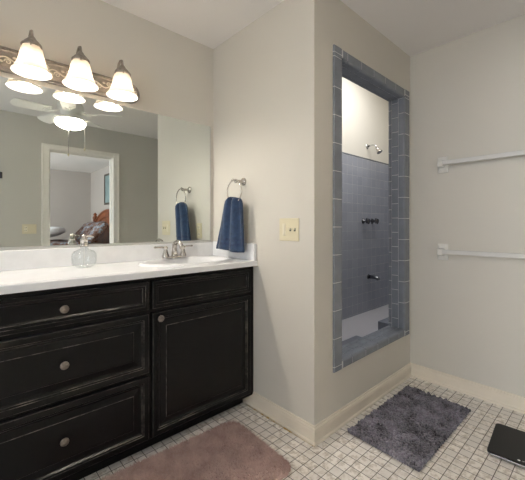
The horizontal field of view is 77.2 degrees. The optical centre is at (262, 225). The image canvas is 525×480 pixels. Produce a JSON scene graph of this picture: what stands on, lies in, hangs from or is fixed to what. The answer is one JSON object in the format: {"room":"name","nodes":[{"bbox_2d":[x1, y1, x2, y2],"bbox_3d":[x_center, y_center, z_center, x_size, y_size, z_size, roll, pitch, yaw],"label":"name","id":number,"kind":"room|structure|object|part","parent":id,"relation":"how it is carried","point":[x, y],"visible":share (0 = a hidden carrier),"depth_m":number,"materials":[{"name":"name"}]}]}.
{"room":"bathroom","nodes":[
{"label":"bathroom","id":0,"kind":"room"},
{"bbox_2d":[0,0,212,250],"bbox_3d":[-1.537,-0.071,1.409,3.092,2.440,0.120,0,0,-43],"label":"wall","id":1,"kind":"structure","parent":0,"point":[171,72],"depth_m":1.98,"materials":[{"name":"beige paint"}]},
{"bbox_2d":[0,30,139,103],"bbox_3d":[-1.030,-0.831,1.653,0.912,0.217,0.208,0,0,-43],"label":"vanity light","id":2,"kind":"object","parent":1,"relation":"attached to","point":[29,62],"visible":1,"depth_m":1.68,"materials":[{"name":"white glass"}]},
{"bbox_3d":[-1.097,-0.790,1.564,0.168,0.134,0.168,0,0,-43],"label":"lamp shade","id":3,"kind":"part","parent":2,"relation":"part of","materials":[{"name":"white glass"}]},
{"bbox_3d":[-0.943,-0.790,1.706,0.168,0.134,0.168,0,0,-43],"label":"lamp shade","id":4,"kind":"part","parent":2,"relation":"part of","materials":[{"name":"white glass"}]},
{"bbox_3d":[-0.826,-0.883,1.890,0.032,0.113,0.128,0,0,-43],"label":"arm","id":5,"kind":"part","parent":2,"relation":"part of","materials":[{"name":"grey metal"}]},
{"bbox_3d":[-0.788,-0.790,1.849,0.168,0.134,0.168,0,0,-43],"label":"lamp shade","id":6,"kind":"part","parent":2,"relation":"part of","materials":[{"name":"white glass"}]},
{"bbox_2d":[0,76,210,250],"bbox_3d":[-1.136,-0.296,1.690,2.063,0.836,0.010,0,0,-43],"label":"wall mirror","id":7,"kind":"object","parent":1,"relation":"attached to","point":[72,166],"visible":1,"depth_m":1.86,"materials":[{"name":"clear glass"}]},
{"bbox_2d":[0,242,212,270],"bbox_3d":[-1.129,0.172,1.688,2.111,0.098,0.021,0,0,-43],"label":"backsplash","id":8,"kind":"structure","parent":1,"relation":"attached to","point":[10,260],"depth_m":1.82,"materials":[{"name":"stone"}]},
{"bbox_2d":[213,0,326,424],"bbox_3d":[-0.070,-0.071,2.184,0.115,2.440,1.135,0,0,-43],"label":"wall","id":9,"kind":"structure","parent":0,"point":[270,77],"depth_m":1.90,"materials":[{"name":"beige paint"}]},
{"bbox_2d":[227,178,245,200],"bbox_3d":[-0.154,-0.222,2.126,0.086,0.174,0.156,0,0,-43],"label":"towel ring","id":10,"kind":"object","parent":9,"relation":"attached to","point":[242,181],"visible":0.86,"depth_m":2.12,"materials":[{"name":"silver metal"}]},
{"bbox_2d":[216,197,244,252],"bbox_3d":[-0.212,-0.004,2.133,0.074,0.355,0.251,0,0,-43],"label":"hand towel","id":11,"kind":"object","parent":10,"relation":"hanging from","point":[231,232],"visible":1,"depth_m":2.07,"materials":[{"name":"blue fabric"}]},
{"bbox_3d":[-0.150,-0.283,2.130,0.075,0.052,0.052,0,0,-43],"label":"mounting post","id":12,"kind":"part","parent":10,"relation":"part of","materials":[{"name":"silver metal"}]},
{"bbox_2d":[243,391,314,446],"bbox_3d":[-0.037,1.101,2.050,0.022,0.096,0.933,0,0,-43],"label":"baseboard","id":13,"kind":"structure","parent":9,"relation":"attached to","point":[292,422],"depth_m":1.88,"materials":[{"name":"paint"}]},
{"bbox_2d":[279,218,298,240],"bbox_3d":[0.146,0.026,1.852,0.016,0.128,0.148,0,0,-43],"label":"switch plate","id":14,"kind":"object","parent":9,"relation":"attached to","point":[288,227],"visible":1,"depth_m":1.85,"materials":[{"name":"beige plastic"}]},
{"bbox_2d":[80,377,524,479],"bbox_3d":[-0.109,1.174,0.814,4.384,0.050,2.933,0,0,-43],"label":"floor","id":15,"kind":"structure","parent":0,"point":[464,455],"depth_m":1.67,"materials":[{"name":"tile"}]},
{"bbox_2d":[0,266,252,479],"bbox_3d":[-0.965,0.702,1.525,2.090,0.894,0.482,0,0,-43],"label":"vanity cabinet","id":16,"kind":"object","parent":15,"relation":"on","point":[93,377],"visible":0.94,"depth_m":1.50,"materials":[{"name":"black paint"}]},
{"bbox_3d":[-0.816,0.891,1.353,0.033,0.033,0.027,0,0,-43],"label":"knob","id":17,"kind":"part","parent":16,"relation":"part of","materials":[{"name":"silver metal"}]},
{"bbox_3d":[-0.816,0.577,1.353,0.033,0.033,0.027,0,0,-43],"label":"knob","id":18,"kind":"part","parent":16,"relation":"part of","materials":[{"name":"silver metal"}]},
{"bbox_3d":[-0.816,0.346,1.353,0.033,0.033,0.027,0,0,-43],"label":"knob","id":19,"kind":"part","parent":16,"relation":"part of","materials":[{"name":"silver metal"}]},
{"bbox_3d":[-0.828,0.894,1.366,0.727,0.306,0.019,0,0,-43],"label":"drawer","id":20,"kind":"part","parent":16,"relation":"part of","materials":[{"name":"black paint"}]},
{"bbox_3d":[-0.828,0.579,1.366,0.727,0.284,0.019,0,0,-43],"label":"drawer","id":21,"kind":"part","parent":16,"relation":"part of","materials":[{"name":"black paint"}]},
{"bbox_3d":[-0.828,0.346,1.366,0.727,0.135,0.019,0,0,-43],"label":"drawer","id":22,"kind":"part","parent":16,"relation":"part of","materials":[{"name":"black paint"}]},
{"bbox_2d":[0,241,256,294],"bbox_3d":[-0.972,0.237,1.518,2.111,0.244,0.485,0,0,-43],"label":"countertop","id":23,"kind":"structure","parent":16,"relation":"on","point":[27,270],"depth_m":1.71,"materials":[{"name":"white stone"}]},
{"bbox_2d":[73,235,96,267],"bbox_3d":[-0.927,0.135,1.709,0.118,0.169,0.118,0,0,-43],"label":"soap dispenser","id":24,"kind":"object","parent":23,"relation":"on","point":[83,241],"visible":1,"depth_m":1.70,"materials":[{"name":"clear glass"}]},
{"bbox_2d":[154,240,192,257],"bbox_3d":[-0.535,0.149,2.072,0.270,0.116,0.132,0,0,-43],"label":"faucet","id":25,"kind":"object","parent":23,"relation":"on","point":[174,254],"visible":1,"depth_m":2.08,"materials":[{"name":"silver metal"}]},
{"bbox_3d":[-0.607,0.165,2.059,0.048,0.069,0.048,0,0,-43],"label":"handle","id":26,"kind":"part","parent":25,"relation":"part of","materials":[{"name":"silver metal"}]},
{"bbox_3d":[-0.562,0.202,2.101,0.164,0.011,0.052,0,0,-43],"label":"plate","id":27,"kind":"part","parent":25,"relation":"part of","materials":[{"name":"silver metal"}]},
{"bbox_3d":[-0.535,0.146,2.072,0.048,0.110,0.132,0,0,-43],"label":"spout","id":28,"kind":"part","parent":25,"relation":"part of","materials":[{"name":"silver metal"}]},
{"bbox_3d":[-0.517,0.165,2.142,0.048,0.069,0.048,0,0,-43],"label":"handle","id":29,"kind":"part","parent":25,"relation":"part of","materials":[{"name":"silver metal"}]},
{"bbox_3d":[-0.507,0.465,1.638,0.033,0.033,0.027,0,0,-43],"label":"knob","id":30,"kind":"part","parent":16,"relation":"part of","materials":[{"name":"silver metal"}]},
{"bbox_3d":[-0.314,0.346,1.841,0.633,0.135,0.019,0,0,-43],"label":"false drawer","id":31,"kind":"part","parent":16,"relation":"part of","materials":[{"name":"black paint"}]},
{"bbox_3d":[-0.314,0.742,1.841,0.633,0.610,0.019,0,0,-43],"label":"door","id":32,"kind":"part","parent":16,"relation":"part of","materials":[{"name":"black paint"}]},
{"bbox_2d":[96,420,290,479],"bbox_3d":[-0.337,1.134,1.455,0.888,0.029,0.558,0,0,-43],"label":"bath mat","id":33,"kind":"object","parent":15,"relation":"on","point":[228,451],"visible":1,"depth_m":1.57,"materials":[{"name":"pink fabric"}]},
{"bbox_2d":[347,385,470,471],"bbox_3d":[0.875,1.135,1.921,0.773,0.025,0.424,0,0,-43],"label":"bath mat","id":34,"kind":"object","parent":15,"relation":"on","point":[410,427],"visible":1,"depth_m":1.85,"materials":[{"name":"grey fabric"}]},
{"bbox_2d":[487,423,524,467],"bbox_3d":[1.338,1.135,1.647,0.318,0.028,0.318,0,0,43],"label":"bathroom scale","id":35,"kind":"object","parent":15,"relation":"on","point":[506,443],"visible":1,"depth_m":1.68,"materials":[{"name":"black glass"}]},
{"bbox_2d":[101,0,524,56],"bbox_3d":[1.972,-1.331,-0.072,6.240,0.080,7.220,0,0,-43],"label":"ceiling","id":36,"kind":"structure","parent":0,"point":[414,26],"depth_m":2.04,"materials":[{"name":"white paint"}]},
{"bbox_2d":[342,77,388,163],"bbox_3d":[0.698,-0.326,3.584,2.913,2.950,0.120,0,0,-43],"label":"wall","id":37,"kind":"structure","parent":0,"point":[365,115],"depth_m":4.00,"materials":[{"name":"beige paint"}]},
{"bbox_2d":[342,153,388,319],"bbox_3d":[1.041,0.128,3.212,2.893,1.862,0.893,0,0,-43],"label":"tile","id":38,"kind":"structure","parent":37,"relation":"attached to","point":[365,183],"depth_m":3.99,"materials":[{"name":"grey tile"}]},
{"bbox_2d":[362,218,378,223],"bbox_3d":[1.319,-0.048,4.004,0.284,0.074,0.084,0,0,-43],"label":"faucet","id":39,"kind":"object","parent":38,"relation":"attached to","point":[367,220],"visible":1,"depth_m":3.96,"materials":[{"name":"silver metal"}]},
{"bbox_2d":[367,274,379,279],"bbox_3d":[1.352,0.635,3.990,0.060,0.063,0.150,0,0,-43],"label":"tub spout","id":40,"kind":"object","parent":38,"relation":"attached to","point":[368,275],"visible":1,"depth_m":3.98,"materials":[{"name":"silver metal"}]},
{"bbox_2d":[342,152,388,164],"bbox_3d":[0.743,-0.809,3.535,2.893,0.017,0.018,0,0,-43],"label":"trim","id":41,"kind":"structure","parent":37,"relation":"attached to","point":[342,152],"depth_m":3.98,"materials":[{"name":"tile"}]},
{"bbox_2d":[366,144,382,153],"bbox_3d":[1.354,-0.924,3.974,0.072,0.148,0.195,0,0,-43],"label":"shower fixture","id":42,"kind":"object","parent":37,"relation":"attached to","point":[379,151],"visible":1,"depth_m":3.95,"materials":[{"name":"silver metal"}]},
{"bbox_2d":[342,304,388,340],"bbox_3d":[1.045,1.104,3.208,2.913,0.090,0.903,0,0,-43],"label":"floor","id":43,"kind":"structure","parent":0,"point":[363,324],"depth_m":3.57,"materials":[{"name":"grey"}]},
{"bbox_2d":[327,0,409,416],"bbox_3d":[1.389,-0.071,2.835,2.913,2.440,0.112,0,0,-43],"label":"wall","id":44,"kind":"structure","parent":0,"point":[346,29],"depth_m":2.00,"materials":[{"name":"beige paint"}]},
{"bbox_2d":[314,363,411,446],"bbox_3d":[0.702,1.101,2.113,1.194,0.096,0.022,0,0,-43],"label":"baseboard","id":45,"kind":"structure","parent":44,"relation":"attached to","point":[331,424],"depth_m":2.00,"materials":[{"name":"paint"}]},
{"bbox_2d":[342,317,388,345],"bbox_3d":[0.819,0.931,2.503,1.600,0.255,0.167,0,0,-43],"label":"trim","id":46,"kind":"structure","parent":44,"relation":"attached to","point":[382,323],"depth_m":2.70,"materials":[{"name":"tile"}]},
{"bbox_2d":[333,44,408,372],"bbox_3d":[0.715,-0.092,2.205,0.974,1.831,0.125,0,0,-43],"label":"trim","id":47,"kind":"structure","parent":44,"relation":"attached to","point":[345,65],"depth_m":2.31,"materials":[{"name":"grey tile"}]},
{"bbox_2d":[410,14,524,396],"bbox_3d":[1.813,-0.071,1.871,0.115,2.440,1.880,0,0,-43],"label":"wall","id":48,"kind":"structure","parent":0,"point":[467,93],"depth_m":2.23,"materials":[{"name":"beige paint"}]},
{"bbox_2d":[410,362,524,413],"bbox_3d":[1.723,1.101,1.871,0.022,0.096,1.762,0,0,-43],"label":"baseboard","id":49,"kind":"structure","parent":48,"relation":"attached to","point":[502,398],"depth_m":2.21,"materials":[{"name":"paint"}]},
{"bbox_2d":[437,150,524,173],"bbox_3d":[1.471,-0.429,2.101,0.075,0.116,0.678,0,0,-43],"label":"towel bar","id":50,"kind":"object","parent":48,"relation":"attached to","point":[442,163],"visible":1,"depth_m":2.16,"materials":[{"name":"white ceramic"}]},
{"bbox_2d":[437,243,524,259],"bbox_3d":[1.471,0.191,2.101,0.075,0.116,0.678,0,0,-43],"label":"towel bar","id":51,"kind":"object","parent":48,"relation":"attached to","point":[442,251],"visible":1,"depth_m":2.16,"materials":[{"name":"white ceramic"}]}
]}

